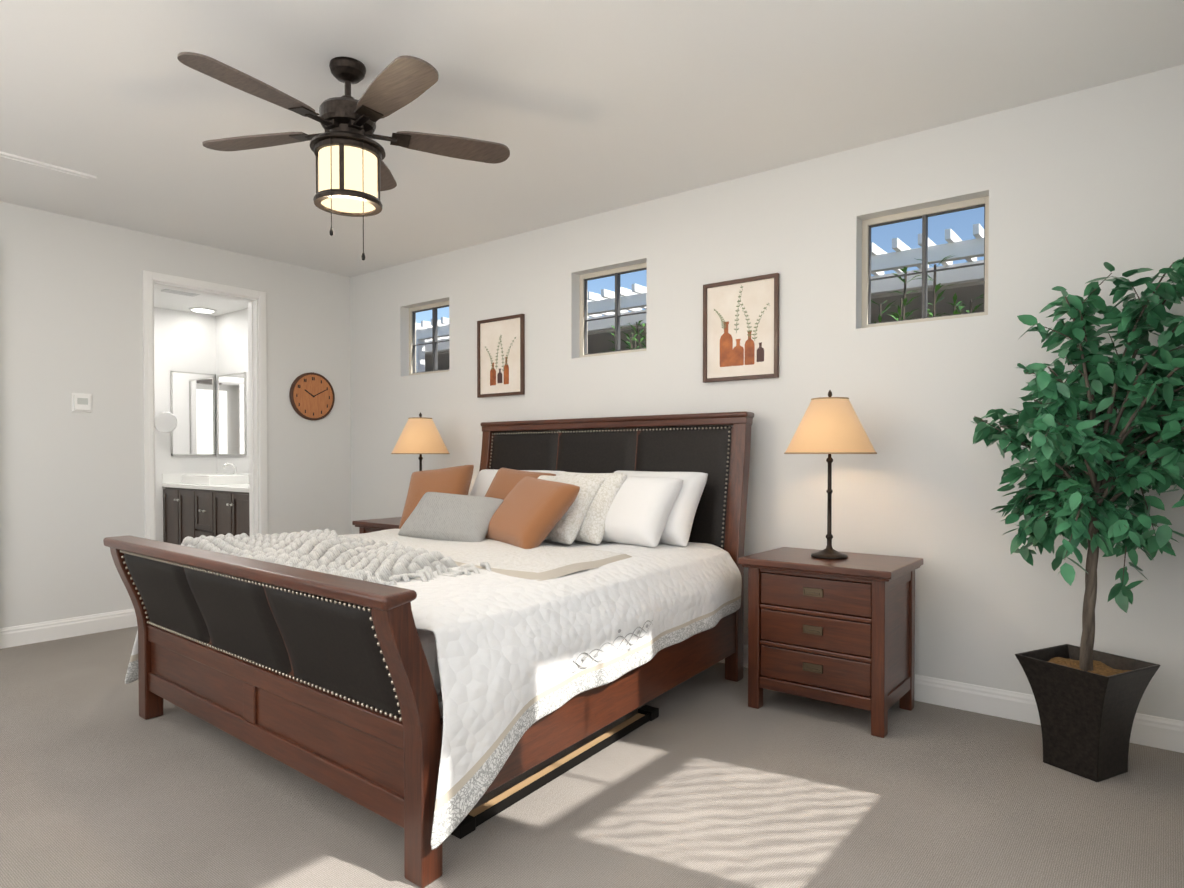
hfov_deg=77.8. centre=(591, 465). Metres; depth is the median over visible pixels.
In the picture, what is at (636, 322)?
cane
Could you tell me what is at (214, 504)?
bathroom vanity
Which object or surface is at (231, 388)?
bathroom mirror
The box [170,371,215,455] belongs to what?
bathroom mirror
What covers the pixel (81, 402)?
thermostat
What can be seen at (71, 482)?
wall
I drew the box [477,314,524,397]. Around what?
picture
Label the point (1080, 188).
wall
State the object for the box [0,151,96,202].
vent
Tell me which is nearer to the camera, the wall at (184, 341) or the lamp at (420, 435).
the lamp at (420, 435)
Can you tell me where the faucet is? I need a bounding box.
[223,463,236,474]
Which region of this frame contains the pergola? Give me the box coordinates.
[416,224,983,371]
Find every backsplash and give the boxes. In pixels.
[162,473,213,482]
[214,471,248,482]
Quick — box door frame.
[142,270,267,539]
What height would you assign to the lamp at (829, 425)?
0.790 m
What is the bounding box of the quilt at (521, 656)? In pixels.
[125,540,741,849]
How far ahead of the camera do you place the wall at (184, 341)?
7.65 m
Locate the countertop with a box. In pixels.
[162,483,248,490]
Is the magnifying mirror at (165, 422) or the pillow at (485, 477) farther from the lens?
the magnifying mirror at (165, 422)
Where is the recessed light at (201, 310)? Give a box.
[188,307,216,312]
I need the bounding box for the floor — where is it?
[0,626,1183,887]
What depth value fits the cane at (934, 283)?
4.18 m
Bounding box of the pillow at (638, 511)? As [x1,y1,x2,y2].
[602,476,682,547]
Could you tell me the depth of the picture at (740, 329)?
4.11 m
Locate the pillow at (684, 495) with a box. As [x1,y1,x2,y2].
[614,471,707,546]
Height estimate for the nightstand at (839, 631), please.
0.710 m
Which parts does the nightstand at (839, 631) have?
handle, drawer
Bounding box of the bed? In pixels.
[103,411,753,887]
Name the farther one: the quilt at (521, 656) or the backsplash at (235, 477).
the backsplash at (235, 477)
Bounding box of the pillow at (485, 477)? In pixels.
[469,469,564,496]
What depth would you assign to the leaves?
4.39 m
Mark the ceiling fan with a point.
(353, 172)
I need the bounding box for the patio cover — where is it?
[425,281,983,370]
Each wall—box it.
[0,201,350,627]
[154,307,217,541]
[214,64,1183,720]
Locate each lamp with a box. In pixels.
[391,412,449,470]
[784,390,876,558]
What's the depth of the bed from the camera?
2.80 m
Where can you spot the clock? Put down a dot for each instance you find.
(312, 395)
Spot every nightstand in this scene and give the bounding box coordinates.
[352,517,401,533]
[738,547,922,737]
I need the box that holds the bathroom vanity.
[163,487,249,544]
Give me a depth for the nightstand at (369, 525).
5.29 m
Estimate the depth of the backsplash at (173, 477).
7.47 m
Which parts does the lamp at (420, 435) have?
lamp shade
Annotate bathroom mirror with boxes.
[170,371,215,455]
[214,372,246,455]
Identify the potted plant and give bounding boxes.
[968,257,1183,781]
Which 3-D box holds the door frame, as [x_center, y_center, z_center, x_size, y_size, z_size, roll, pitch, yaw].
[-2.916,-0.127,5.535,0.162,2.482,0.889,1,1,38]
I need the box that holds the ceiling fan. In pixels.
[177,52,509,260]
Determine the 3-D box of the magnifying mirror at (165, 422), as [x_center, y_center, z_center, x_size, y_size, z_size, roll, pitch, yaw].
[-4.370,-0.434,7.434,0.245,0.210,0.235,1,1,38]
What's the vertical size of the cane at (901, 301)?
2.287 m
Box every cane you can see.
[634,322,645,347]
[879,304,881,321]
[898,271,906,319]
[927,264,972,316]
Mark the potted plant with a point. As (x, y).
(1087, 697)
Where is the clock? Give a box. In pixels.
[289,372,334,419]
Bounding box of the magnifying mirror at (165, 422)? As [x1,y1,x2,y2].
[155,412,176,432]
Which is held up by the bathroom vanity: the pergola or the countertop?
the countertop
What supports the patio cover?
on the ground
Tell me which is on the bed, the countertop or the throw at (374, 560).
the throw at (374, 560)
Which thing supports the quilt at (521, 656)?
on the bed
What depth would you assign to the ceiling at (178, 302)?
7.32 m
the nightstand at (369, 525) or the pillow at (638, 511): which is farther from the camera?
the nightstand at (369, 525)
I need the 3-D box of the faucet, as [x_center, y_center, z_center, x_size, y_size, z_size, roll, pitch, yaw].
[-3.671,0.083,7.482,0.102,0.205,0.152,1,1,38]
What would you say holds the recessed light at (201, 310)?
in the ceiling at (178, 302)
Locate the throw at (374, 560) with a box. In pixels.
[181,529,457,582]
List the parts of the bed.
footboard leather, mattress, headboard leather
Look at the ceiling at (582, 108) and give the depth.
3.15 m
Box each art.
[485,335,515,385]
[714,286,769,366]
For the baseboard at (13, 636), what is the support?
attached to the wall at (71, 482)
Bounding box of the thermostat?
[71,393,91,412]
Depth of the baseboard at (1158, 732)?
3.33 m
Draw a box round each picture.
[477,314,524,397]
[703,273,778,382]
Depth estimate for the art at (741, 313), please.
4.11 m
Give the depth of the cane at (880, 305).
4.79 m
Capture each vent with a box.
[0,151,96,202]
[161,289,199,296]
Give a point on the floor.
(708, 778)
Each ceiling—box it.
[0,0,1183,276]
[154,287,247,315]
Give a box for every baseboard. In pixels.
[0,608,137,648]
[719,644,1183,752]
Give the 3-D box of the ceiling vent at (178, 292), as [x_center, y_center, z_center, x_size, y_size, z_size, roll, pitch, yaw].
[-3.753,-1.596,6.752,0.280,0.016,0.280,1,1,38]
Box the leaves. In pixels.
[446,254,983,366]
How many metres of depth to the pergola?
6.39 m
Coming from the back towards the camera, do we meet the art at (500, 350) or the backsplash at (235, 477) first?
the backsplash at (235, 477)

